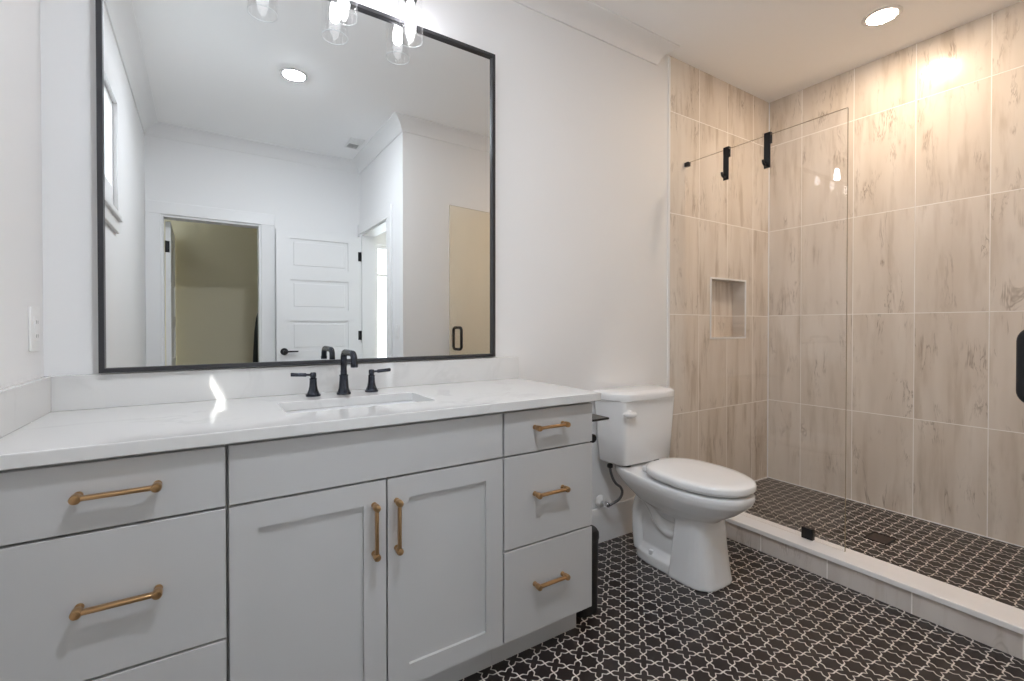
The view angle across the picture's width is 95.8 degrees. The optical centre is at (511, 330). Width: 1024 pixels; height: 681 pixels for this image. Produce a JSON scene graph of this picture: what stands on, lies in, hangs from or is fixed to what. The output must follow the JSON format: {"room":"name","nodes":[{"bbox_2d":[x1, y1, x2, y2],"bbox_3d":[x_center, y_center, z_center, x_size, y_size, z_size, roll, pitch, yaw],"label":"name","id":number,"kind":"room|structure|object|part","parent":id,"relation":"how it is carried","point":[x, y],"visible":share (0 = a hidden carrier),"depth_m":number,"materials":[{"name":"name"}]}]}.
{"room":"bathroom","nodes":[
{"label":"bathroom","id":0,"kind":"room"},
{"bbox_2d":[0,0,43,388],"bbox_3d":[-0.579,-0.231,0.013,0.120,2.790,3.040,0,1,-33],"label":"wall","id":1,"kind":"structure","parent":0,"point":[21,245],"depth_m":1.18,"materials":[{"name":"white paint"}]},
{"bbox_2d":[28,306,39,351],"bbox_3d":[-1.294,-0.004,1.256,0.009,0.120,0.075,0,1,-33],"label":"wall outlet","id":2,"kind":"object","parent":1,"relation":"attached to","point":[33,312],"visible":1,"depth_m":1.24,"materials":[{"name":"white plastic"}]},
{"bbox_2d":[34,316,38,341],"bbox_3d":[-1.292,-0.004,1.257,0.004,0.068,0.033,0,1,-33],"label":"receptacle","id":3,"kind":"object","parent":2,"relation":"attached to","point":[36,318],"depth_m":1.25,"materials":[{"name":"white plastic"}]},
{"bbox_2d":[40,0,768,508],"bbox_3d":[0.231,-0.253,2.405,4.060,2.790,0.120,0,1,-33],"label":"wall","id":4,"kind":"structure","parent":0,"point":[581,120],"depth_m":2.47,"materials":[{"name":"white paint"}]},
{"bbox_2d":[43,356,517,411],"bbox_3d":[-0.657,0.178,1.758,1.622,0.102,0.020,0,1,-33],"label":"backsplash","id":5,"kind":"structure","parent":4,"relation":"attached to","point":[87,391],"depth_m":1.58,"materials":[{"name":"white stone"}]},
{"bbox_2d":[95,0,494,372],"bbox_3d":[-0.654,-0.564,1.742,1.368,1.372,0.023,0,1,-33],"label":"mirror","id":6,"kind":"object","parent":4,"relation":"attached to","point":[280,182],"visible":1,"depth_m":1.65,"materials":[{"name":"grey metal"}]},
{"bbox_2d":[329,0,357,25],"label":"vanity light","id":7,"kind":"object","parent":4,"relation":"attached to","point":[329,0],"depth_m":1.66,"materials":[{"name":"clear glass"}]},
{"bbox_2d":[398,6,422,47],"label":"vanity light","id":8,"kind":"object","parent":4,"relation":"attached to","point":[422,6],"depth_m":1.82,"materials":[{"name":"clear glass"}]},
{"bbox_3d":[-0.399,-1.225,1.818,0.099,0.167,0.099,0,1,-33],"label":"lamp shade","id":9,"kind":"part","parent":8,"relation":"part of","materials":[{"name":"clear glass"}]},
{"bbox_2d":[404,0,421,25],"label":"bulb","id":10,"kind":"object","parent":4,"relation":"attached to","point":[410,16],"depth_m":1.81,"materials":[{"name":"white glass"}]},
{"bbox_3d":[-0.399,-1.245,1.818,0.039,0.090,0.039,0,1,-33],"label":"bulb","id":11,"kind":"part","parent":10,"relation":"part of","materials":[{"name":"white glass"}]},
{"bbox_2d":[512,0,679,64],"bbox_3d":[-0.186,-1.597,1.998,2.693,0.095,0.095,0,1,-33],"label":"crown molding","id":12,"kind":"structure","parent":4,"relation":"attached to","point":[588,17],"depth_m":2.44,"materials":[{"name":"white wood"}]},
{"bbox_2d":[595,463,623,507],"bbox_3d":[0.518,0.822,2.453,0.122,0.251,0.091,0,1,-33],"label":"water supply valve","id":13,"kind":"object","parent":4,"relation":"attached to","point":[600,501],"visible":1,"depth_m":2.43,"materials":[{"name":"white plastic"}]},
{"bbox_2d":[592,497,633,543],"bbox_3d":[0.471,1.046,2.490,1.104,0.190,0.016,0,1,-33],"label":"baseboard","id":14,"kind":"structure","parent":4,"relation":"attached to","point":[614,521],"depth_m":2.54,"materials":[{"name":"white wood"}]},
{"bbox_2d":[667,57,670,457],"bbox_3d":[0.942,-0.251,2.786,0.020,2.778,0.009,0,1,-33],"label":"trim","id":15,"kind":"structure","parent":4,"relation":"attached to","point":[669,58],"depth_m":2.78,"materials":[{"name":"white metal"}]},
{"bbox_2d":[712,281,732,336],"bbox_3d":[1.409,-0.149,3.199,0.404,0.402,0.010,0,1,-33],"label":"shower niche","id":16,"kind":"object","parent":4,"relation":"in","point":[722,292],"visible":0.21,"depth_m":3.23,"materials":[{"name":"tile"}]},
{"bbox_2d":[710,277,745,338],"bbox_3d":[1.460,-0.148,3.119,0.408,0.406,0.008,0,1,-33],"label":"trim","id":17,"kind":"structure","parent":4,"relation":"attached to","point":[711,278],"depth_m":3.08,"materials":[{"name":"white tile"}]},
{"bbox_2d":[767,103,769,476],"bbox_3d":[1.873,-0.291,3.380,0.010,2.731,0.010,0,1,-33],"label":"trim","id":18,"kind":"structure","parent":4,"relation":"attached to","point":[769,103],"depth_m":3.38,"materials":[{"name":"white"}]},
{"bbox_2d":[459,532,1023,680],"bbox_3d":[0.573,1.207,0.833,2.930,0.100,3.160,0,1,-33],"label":"floor","id":19,"kind":"structure","parent":0,"point":[776,619],"depth_m":1.71,"materials":[{"name":"tile"}]},
{"bbox_2d":[0,444,227,680],"bbox_3d":[-1.002,0.709,1.203,0.437,0.888,0.592,0,1,-33],"label":"base cabinet","id":20,"kind":"object","parent":19,"relation":"on","point":[114,568],"visible":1,"depth_m":0.99,"materials":[{"name":"grey paint"}]},
{"bbox_3d":[-0.849,0.347,1.001,0.390,0.142,0.019,0,1,-33],"label":"drawer","id":21,"kind":"part","parent":20,"relation":"part of","materials":[{"name":"grey paint"}]},
{"bbox_3d":[-0.833,0.341,0.978,0.151,0.019,0.037,0,1,-33],"label":"handle","id":22,"kind":"part","parent":20,"relation":"part of","materials":[{"name":"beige metal"}]},
{"bbox_3d":[-0.833,0.574,0.980,0.151,0.019,0.037,0,1,-33],"label":"handle","id":23,"kind":"part","parent":20,"relation":"part of","materials":[{"name":"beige metal"}]},
{"bbox_3d":[-0.849,0.887,1.006,0.390,0.300,0.019,0,1,-33],"label":"drawer","id":24,"kind":"part","parent":20,"relation":"part of","materials":[{"name":"grey paint"}]},
{"bbox_2d":[226,412,502,680],"bbox_3d":[-0.492,0.706,1.528,0.770,0.888,0.592,0,1,-33],"label":"base cabinet","id":25,"kind":"object","parent":19,"relation":"on","point":[371,553],"visible":0.98,"depth_m":1.28,"materials":[{"name":"grey paint"}]},
{"bbox_2d":[0,356,600,470],"bbox_3d":[-0.507,0.195,1.523,1.622,0.132,0.578,0,1,-33],"label":"countertop","id":26,"kind":"structure","parent":25,"relation":"on","point":[45,420],"depth_m":1.38,"materials":[{"name":"white stone"}]},
{"bbox_2d":[290,349,390,396],"bbox_3d":[-0.573,0.148,1.618,0.348,0.164,0.200,0,1,-33],"label":"faucet","id":27,"kind":"object","parent":26,"relation":"on","point":[343,389],"visible":1,"depth_m":1.66,"materials":[{"name":"black metal"}]},
{"bbox_3d":[-0.730,0.153,1.608,0.072,0.016,0.013,0,1,-33],"label":"lever","id":28,"kind":"part","parent":27,"relation":"part of","materials":[{"name":"grey metal"}]},
{"bbox_3d":[-0.699,0.188,1.627,0.049,0.083,0.049,0,1,-33],"label":"valve handle","id":29,"kind":"part","parent":27,"relation":"part of","materials":[{"name":"grey metal"}]},
{"bbox_3d":[-0.570,0.148,1.613,0.049,0.164,0.188,0,1,-33],"label":"spout","id":30,"kind":"part","parent":27,"relation":"part of","materials":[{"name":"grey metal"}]},
{"bbox_3d":[-0.527,0.187,1.737,0.049,0.083,0.049,0,1,-33],"label":"valve handle","id":31,"kind":"part","parent":27,"relation":"part of","materials":[{"name":"grey metal"}]},
{"bbox_3d":[-0.497,0.151,1.756,0.072,0.016,0.013,0,1,-33],"label":"lever","id":32,"kind":"part","parent":27,"relation":"part of","materials":[{"name":"grey metal"}]},
{"bbox_2d":[286,400,415,413],"bbox_3d":[-0.501,0.329,1.510,0.497,0.134,0.270,0,1,-33],"label":"sink","id":33,"kind":"object","parent":26,"relation":"in","point":[408,401],"visible":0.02,"depth_m":1.60,"materials":[{"name":"white ceramic"}]},
{"bbox_3d":[-0.520,0.729,1.215,0.378,0.613,0.019,0,1,-33],"label":"door","id":34,"kind":"part","parent":25,"relation":"part of","materials":[{"name":"grey paint"}]},
{"bbox_3d":[-0.374,0.553,1.273,0.020,0.154,0.037,0,1,-33],"label":"handle","id":35,"kind":"part","parent":25,"relation":"part of","materials":[{"name":"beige metal"}]},
{"bbox_3d":[-0.320,0.553,1.308,0.020,0.154,0.037,0,1,-33],"label":"handle","id":36,"kind":"part","parent":25,"relation":"part of","materials":[{"name":"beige metal"}]},
{"bbox_3d":[-0.196,0.727,1.422,0.381,0.613,0.019,0,1,-33],"label":"door","id":37,"kind":"part","parent":25,"relation":"part of","materials":[{"name":"grey paint"}]},
{"bbox_2d":[492,402,591,664],"bbox_3d":[-0.004,0.703,1.840,0.388,0.888,0.592,0,1,-33],"label":"base cabinet","id":38,"kind":"object","parent":19,"relation":"on","point":[547,457],"visible":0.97,"depth_m":1.61,"materials":[{"name":"grey paint"}]},
{"bbox_3d":[0.132,0.572,1.630,0.384,0.307,0.019,0,1,-33],"label":"drawer","id":39,"kind":"part","parent":38,"relation":"part of","materials":[{"name":"grey paint"}]},
{"bbox_3d":[0.132,0.341,1.627,0.384,0.142,0.019,0,1,-33],"label":"drawer","id":40,"kind":"part","parent":38,"relation":"part of","materials":[{"name":"grey paint"}]},
{"bbox_3d":[0.132,0.881,1.633,0.384,0.300,0.019,0,1,-33],"label":"drawer","id":41,"kind":"part","parent":38,"relation":"part of","materials":[{"name":"grey paint"}]},
{"bbox_3d":[0.139,0.867,1.603,0.141,0.019,0.037,0,1,-33],"label":"handle","id":42,"kind":"part","parent":38,"relation":"part of","materials":[{"name":"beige metal"}]},
{"bbox_3d":[0.139,0.557,1.601,0.141,0.019,0.037,0,1,-33],"label":"handle","id":43,"kind":"part","parent":38,"relation":"part of","materials":[{"name":"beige metal"}]},
{"bbox_3d":[0.139,0.329,1.598,0.141,0.019,0.037,0,1,-33],"label":"handle","id":44,"kind":"part","parent":38,"relation":"part of","materials":[{"name":"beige metal"}]},
{"bbox_2d":[590,414,608,442],"bbox_3d":[0.290,0.391,1.829,0.098,0.113,0.165,0,1,-33],"label":"paper holder","id":45,"kind":"object","parent":38,"relation":"attached to","point":[595,417],"visible":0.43,"depth_m":1.76,"materials":[{"name":"black metal"}]},
{"bbox_3d":[0.269,0.410,1.815,0.034,0.034,0.141,0,1,-37],"label":"roll arm","id":46,"kind":"part","parent":45,"relation":"part of","materials":[{"name":"black metal"}]},
{"bbox_2d":[576,525,598,617],"bbox_3d":[0.252,0.977,1.961,0.127,0.338,0.257,0,1,-33],"label":"waste bin","id":47,"kind":"object","parent":19,"relation":"on","point":[591,610],"visible":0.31,"depth_m":1.86,"materials":[{"name":"black plastic"}]},
{"bbox_3d":[0.252,0.829,1.960,0.127,0.042,0.257,0,1,-33],"label":"lid","id":48,"kind":"part","parent":47,"relation":"part of","materials":[{"name":"black plastic"}]},
{"bbox_2d":[593,384,756,591],"bbox_3d":[0.816,0.727,2.255,0.476,0.832,0.756,0,1,-33],"label":"toilet","id":49,"kind":"object","parent":19,"relation":"on","point":[681,507],"visible":1,"depth_m":2.18,"materials":[{"name":"white ceramic"}]},
{"bbox_3d":[0.580,0.419,2.291,0.079,0.044,0.038,0,1,-33],"label":"flush lever","id":50,"kind":"part","parent":49,"relation":"part of","materials":[{"name":"white plastic"}]},
{"bbox_3d":[0.673,0.332,2.474,0.476,0.046,0.227,0,1,-33],"label":"tank lid","id":51,"kind":"part","parent":49,"relation":"part of","materials":[{"name":"white ceramic"}]},
{"bbox_3d":[0.671,0.519,2.479,0.450,0.329,0.200,0,1,-33],"label":"tank","id":52,"kind":"part","parent":49,"relation":"part of","materials":[{"name":"white ceramic"}]},
{"bbox_3d":[0.794,0.920,2.231,0.359,0.446,0.728,0,1,-33],"label":"bowl","id":53,"kind":"part","parent":49,"relation":"part of","materials":[{"name":"white ceramic"}]},
{"bbox_3d":[0.861,0.662,2.125,0.362,0.034,0.490,0,1,-33],"label":"lid","id":54,"kind":"part","parent":49,"relation":"part of","materials":[{"name":"white plastic"}]},
{"bbox_3d":[0.862,0.689,2.122,0.336,0.018,0.454,0,1,-33],"label":"seat","id":55,"kind":"part","parent":49,"relation":"part of","materials":[{"name":"white plastic"}]},
{"bbox_2d":[725,521,1023,659],"bbox_3d":[1.514,1.107,2.151,0.125,0.114,1.710,0,1,-33],"label":"shower curb","id":56,"kind":"object","parent":19,"relation":"on","point":[1000,638],"visible":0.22,"depth_m":1.93,"materials":[{"name":"tile"}]},
{"bbox_2d":[725,512,1023,634],"bbox_3d":[1.513,1.038,2.150,0.157,0.024,1.710,0,1,-33],"label":"cap","id":57,"kind":"object","parent":56,"relation":"on","point":[1009,617],"visible":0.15,"depth_m":1.95,"materials":[{"name":"white stone"}]},
{"bbox_2d":[684,107,848,550],"bbox_3d":[1.308,-0.005,2.504,0.024,2.056,0.876,0,1,-33],"label":"glass panel","id":58,"kind":"object","parent":57,"relation":"on","point":[808,533],"visible":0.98,"depth_m":2.14,"materials":[{"name":"clear glass"}]},
{"bbox_2d":[721,146,730,180],"bbox_3d":[1.204,-0.949,2.619,0.064,0.187,0.034,0,1,-33],"label":"hook","id":59,"kind":"object","parent":58,"relation":"attached to","point":[726,151],"visible":1,"depth_m":2.62,"materials":[{"name":"black metal"}]},
{"bbox_2d":[762,132,771,168],"bbox_3d":[1.329,-0.947,2.423,0.064,0.187,0.034,0,1,-33],"label":"hook","id":60,"kind":"object","parent":58,"relation":"attached to","point":[767,136],"visible":1,"depth_m":2.43,"materials":[{"name":"black metal"}]},
{"bbox_2d":[590,0,1022,102],"bbox_3d":[1.782,-1.691,0.593,4.740,0.120,4.820,0,1,-33],"label":"ceiling","id":61,"kind":"structure","parent":0,"point":[769,50],"depth_m":2.54,"materials":[{"name":"white paint"}]},
{"bbox_2d":[861,5,903,26],"bbox_3d":[1.938,-1.645,2.423,0.172,0.007,0.172,0,1,-33],"label":"recessed light","id":62,"kind":"object","parent":61,"relation":"in","point":[880,16],"visible":1,"depth_m":2.41,"materials":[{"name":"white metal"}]},
{"bbox_2d":[867,8,897,24],"bbox_3d":[1.938,-1.645,2.423,0.128,0.006,0.128,0,1,-33],"label":"diffuser","id":63,"kind":"object","parent":62,"relation":"attached to","point":[881,16],"depth_m":2.42,"materials":[{"name":"white plastic"}]},
{"bbox_2d":[744,478,1023,609],"bbox_3d":[1.958,1.163,2.435,1.130,0.158,1.950,0,1,-33],"label":"floor","id":64,"kind":"structure","parent":0,"point":[993,569],"depth_m":2.39,"materials":[{"name":"tile"}]},
{"bbox_2d":[863,531,896,544],"bbox_3d":[1.921,1.083,2.414,0.125,0.003,0.105,0,1,-33],"label":"shower drain","id":65,"kind":"object","parent":64,"relation":"on","point":[881,538],"visible":1,"depth_m":2.41,"materials":[{"name":"black metal"}]},
{"bbox_2d":[768,0,1023,545],"bbox_3d":[2.416,-0.256,2.643,0.120,2.790,1.830,0,1,-33],"label":"wall","id":66,"kind":"structure","parent":0,"point":[934,416],"depth_m":2.70,"materials":[{"name":"tile"}]},
{"bbox_2d":[755,477,1023,547],"bbox_3d":[1.958,1.085,2.436,0.892,0.012,1.711,0,1,-33],"label":"baseboard","id":67,"kind":"structure","parent":66,"relation":"attached to","point":[764,477],"depth_m":2.72,"materials":[{"name":"beige tile"}]},
{"bbox_3d":[2.362,-0.246,1.594,1.100,2.790,0.120,0,1,-33],"label":"wall","id":68,"kind":"structure","parent":0,"visible":0},
{"bbox_2d":[1016,330,1023,402],"bbox_3d":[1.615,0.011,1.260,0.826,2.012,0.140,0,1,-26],"label":"door handle","id":69,"kind":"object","parent":68,"relation":"attached to","point":[1020,338],"depth_m":1.16,"materials":[{"name":"black metal"}]}
]}

